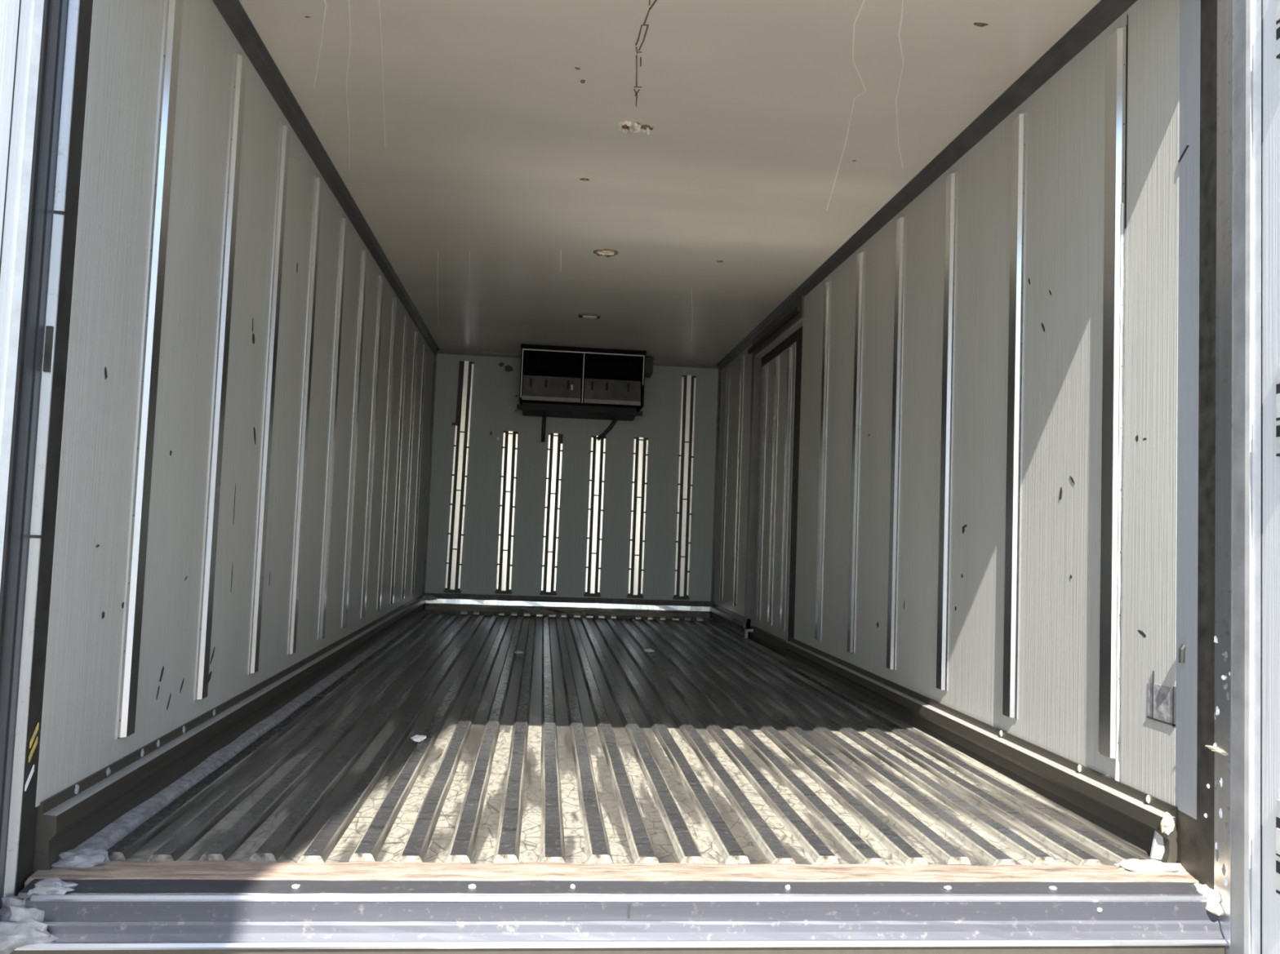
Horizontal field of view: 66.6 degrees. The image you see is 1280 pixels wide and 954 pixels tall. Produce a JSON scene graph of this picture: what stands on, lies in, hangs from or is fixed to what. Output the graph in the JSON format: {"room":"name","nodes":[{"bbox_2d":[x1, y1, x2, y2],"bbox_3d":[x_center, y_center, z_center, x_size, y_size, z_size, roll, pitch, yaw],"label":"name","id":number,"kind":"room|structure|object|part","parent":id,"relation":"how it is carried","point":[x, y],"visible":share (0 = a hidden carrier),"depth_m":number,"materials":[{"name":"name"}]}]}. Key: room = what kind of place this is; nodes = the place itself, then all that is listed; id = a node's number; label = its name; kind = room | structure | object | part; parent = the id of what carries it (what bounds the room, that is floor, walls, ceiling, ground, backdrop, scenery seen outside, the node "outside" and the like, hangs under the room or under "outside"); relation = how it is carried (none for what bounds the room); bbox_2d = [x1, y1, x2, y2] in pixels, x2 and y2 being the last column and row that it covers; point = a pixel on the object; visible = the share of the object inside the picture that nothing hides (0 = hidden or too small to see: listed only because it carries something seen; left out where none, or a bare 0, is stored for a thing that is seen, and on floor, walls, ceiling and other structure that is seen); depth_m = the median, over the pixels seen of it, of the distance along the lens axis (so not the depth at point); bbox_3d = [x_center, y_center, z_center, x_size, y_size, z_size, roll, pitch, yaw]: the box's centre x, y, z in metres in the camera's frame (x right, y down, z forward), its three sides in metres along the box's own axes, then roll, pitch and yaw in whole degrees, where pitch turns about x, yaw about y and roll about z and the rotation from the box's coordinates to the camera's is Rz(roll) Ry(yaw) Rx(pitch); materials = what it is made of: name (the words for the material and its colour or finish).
{"room":"cargo space","nodes":[
{"label":"cargo space","id":0,"kind":"room"},
{"bbox_2d":[35,0,434,807],"bbox_3d":[-1.494,-0.234,5.093,0.094,2.105,6.276,2,-3,-6],"label":"wall","id":1,"kind":"structure","parent":0,"point":[242,488],"depth_m":2.76,"materials":[{"name":"metal"}]},
{"bbox_2d":[0,0,67,922],"bbox_3d":[-1.327,-0.282,1.335,0.074,2.445,1.186,1,-3,15],"label":"door","id":2,"kind":"structure","parent":1,"relation":"in","point":[33,32],"depth_m":1.83,"materials":[{"name":"white metal"}]},
{"bbox_3d":[-1.341,-0.285,1.295,0.070,2.445,1.100,1,-3,16],"label":"panel","id":3,"kind":"part","parent":2,"relation":"part of","materials":[{"name":"white metal"}]},
{"bbox_2d":[1,0,93,907],"bbox_3d":[-1.198,-0.188,1.930,0.094,2.535,0.068,2,-3,-6],"label":"trim","id":4,"kind":"structure","parent":1,"relation":"attached to","point":[32,667],"depth_m":1.91,"materials":[{"name":"grey metal"}]},
{"bbox_2d":[31,595,426,875],"bbox_3d":[-1.492,0.887,5.001,0.055,0.158,6.181,2,-3,-6],"label":"baseboard","id":5,"kind":"structure","parent":1,"relation":"attached to","point":[66,820],"depth_m":2.58,"materials":[{"name":"grey metal"}]},
{"bbox_2d":[212,0,439,355],"bbox_3d":[-1.402,-1.216,5.099,0.054,0.059,6.326,2,-3,-6],"label":"trim","id":6,"kind":"structure","parent":1,"relation":"attached to","point":[234,15],"depth_m":3.65,"materials":[{"name":"grey metal"}]},
{"bbox_2d":[422,353,721,603],"bbox_3d":[-0.556,0.073,8.273,2.600,2.285,0.110,2,-3,-6],"label":"wall","id":7,"kind":"structure","parent":0,"point":[630,513],"depth_m":8.23,"materials":[{"name":"grey metal"}]},
{"bbox_2d":[422,593,713,622],"bbox_3d":[-0.590,1.089,8.117,2.450,0.167,0.168,2,-3,-6],"label":"baseboard","id":8,"kind":"structure","parent":7,"relation":"attached to","point":[438,603],"depth_m":8.12,"materials":[{"name":"metal"}]},
{"bbox_2d":[436,349,719,368],"bbox_3d":[-0.513,-1.008,8.303,2.440,0.042,0.032,2,-3,-6],"label":"trim","id":9,"kind":"structure","parent":7,"relation":"attached to","point":[441,351],"depth_m":8.24,"materials":[{"name":"grey metal"}]},
{"bbox_2d":[516,343,653,442],"bbox_3d":[-0.456,-0.660,8.037,1.110,0.739,0.454,2,-3,-6],"label":"refrigeration unit","id":10,"kind":"object","parent":7,"relation":"attached to","point":[556,381],"visible":1,"depth_m":7.94,"materials":[{"name":"black metal"}]},
{"bbox_2d":[522,402,636,421],"bbox_3d":[-0.506,-0.540,8.093,0.930,0.071,0.320,2,-3,-6],"label":"drip tray","id":11,"kind":"object","parent":10,"relation":"on","point":[544,410],"depth_m":7.98,"materials":[{"name":"black metal"}]},
{"bbox_3d":[-0.472,-1.020,8.056,1.010,0.021,0.452,2,-3,-6],"label":"lid","id":12,"kind":"part","parent":10,"relation":"part of","materials":[{"name":"black metal"}]},
{"bbox_2d":[73,610,1161,866],"bbox_3d":[-0.297,1.044,5.179,2.600,0.114,6.206,2,-3,-6],"label":"floor","id":13,"kind":"structure","parent":0,"point":[585,745],"depth_m":2.90,"materials":[{"name":"grey metal"}]},
{"bbox_2d":[410,734,426,742],"bbox_3d":[-0.733,0.862,3.210,0.047,0.018,0.071,1,-3,12],"label":"paper scrap","id":14,"kind":"object","parent":13,"relation":"on","point":[417,738],"visible":1,"depth_m":3.20,"materials":[{"name":"white paper"}]},
{"bbox_2d":[513,650,523,653],"bbox_3d":[-0.692,0.996,5.545,0.059,0.014,0.106,2,-3,-6],"label":"paper scrap","id":15,"kind":"object","parent":13,"relation":"on","point":[517,651],"visible":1,"depth_m":5.51,"materials":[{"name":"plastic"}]},
{"bbox_2d":[0,848,1227,953],"bbox_3d":[-0.014,0.970,2.008,2.520,0.326,0.266,2,-3,-6],"label":"sill","id":16,"kind":"structure","parent":13,"relation":"attached to","point":[88,903],"depth_m":1.94,"materials":[{"name":"metal"}]},
{"bbox_3d":[0.041,0.876,1.922,2.388,0.074,0.033,2,-3,-6],"label":"sill","id":17,"kind":"part","parent":16,"relation":"part of","materials":[{"name":"metal"}]},
{"bbox_2d":[643,648,654,652],"bbox_3d":[0.055,1.043,5.852,0.068,0.017,0.128,2,-3,-6],"label":"paper scrap","id":18,"kind":"object","parent":13,"relation":"on","point":[645,650],"visible":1,"depth_m":5.82,"materials":[{"name":"white paper"}]},
{"bbox_2d":[239,0,1100,364],"bbox_3d":[-0.205,-1.214,5.233,2.600,0.098,6.356,2,-3,-6],"label":"ceiling","id":19,"kind":"structure","parent":0,"point":[672,172],"depth_m":3.59,"materials":[{"name":"plastic"}]},
{"bbox_2d":[578,313,600,319],"bbox_3d":[-0.345,-1.096,6.654,0.150,0.022,0.090,2,-3,-6],"label":"recessed light","id":20,"kind":"object","parent":19,"relation":"in","point":[585,316],"visible":1,"depth_m":6.62,"materials":[{"name":"plastic"}]},
{"bbox_2d":[713,0,1179,805],"bbox_3d":[0.994,-0.125,5.376,0.094,2.105,6.194,2,-3,-6],"label":"wall","id":21,"kind":"structure","parent":0,"point":[986,527],"depth_m":3.04,"materials":[{"name":"metal"}]},
{"bbox_2d":[744,326,802,657],"bbox_3d":[0.889,0.099,6.331,0.148,2.040,1.360,2,-3,-6],"label":"door","id":22,"kind":"structure","parent":21,"relation":"in","point":[781,367],"depth_m":6.34,"materials":[{"name":"metal"}]},
{"bbox_3d":[0.850,1.070,6.295,0.030,0.095,1.200,2,-3,-6],"label":"rail","id":23,"kind":"part","parent":22,"relation":"part of","materials":[{"name":"grey metal"}]},
{"bbox_2d":[743,294,804,638],"bbox_3d":[0.881,0.036,6.386,0.110,2.150,1.435,2,-3,-6],"label":"trim","id":24,"kind":"structure","parent":21,"relation":"attached to","point":[794,313],"depth_m":6.94,"materials":[{"name":"black metal"}]},
{"bbox_2d":[716,0,1137,370],"bbox_3d":[0.991,-1.113,5.332,0.054,0.059,6.326,2,-3,-6],"label":"trim","id":25,"kind":"structure","parent":21,"relation":"attached to","point":[1104,12],"depth_m":3.43,"materials":[{"name":"grey metal"}]},
{"bbox_2d":[709,604,1177,863],"bbox_3d":[0.912,0.993,5.258,0.065,0.156,6.135,2,-3,-6],"label":"baseboard","id":26,"kind":"structure","parent":21,"relation":"attached to","point":[1149,823],"depth_m":2.93,"materials":[{"name":"grey metal"}]},
{"bbox_3d":[0.684,1.118,7.598,0.055,0.155,1.426,2,-3,-6],"label":"rail","id":27,"kind":"part","parent":26,"relation":"part of","materials":[{"name":"grey metal"}]},
{"bbox_3d":[1.297,-0.283,2.404,0.081,2.105,0.209,2,-3,-6],"label":"panel","id":28,"kind":"part","parent":21,"relation":"part of","materials":[{"name":"white metal"}]},
{"bbox_2d":[1174,0,1233,953],"bbox_3d":[1.299,-0.081,2.170,0.124,2.535,0.236,2,-3,-6],"label":"trim","id":29,"kind":"structure","parent":21,"relation":"attached to","point":[1204,500],"depth_m":2.16,"materials":[{"name":"metal"}]},
{"bbox_3d":[1.310,-0.291,2.253,0.104,2.105,0.095,2,-3,-6],"label":"jamb panel","id":30,"kind":"part","parent":29,"relation":"part of","materials":[{"name":"white metal"}]},
{"bbox_2d":[1231,0,1279,953],"bbox_3d":[1.283,-0.176,1.482,0.092,2.445,1.170,2,-3,1],"label":"door","id":31,"kind":"structure","parent":21,"relation":"in","point":[1255,562],"depth_m":1.97,"materials":[{"name":"white metal"}]},
{"bbox_3d":[1.283,-0.178,1.447,0.070,2.445,1.100,2,-3,1],"label":"panel","id":32,"kind":"part","parent":31,"relation":"part of","materials":[{"name":"white metal"}]}
]}

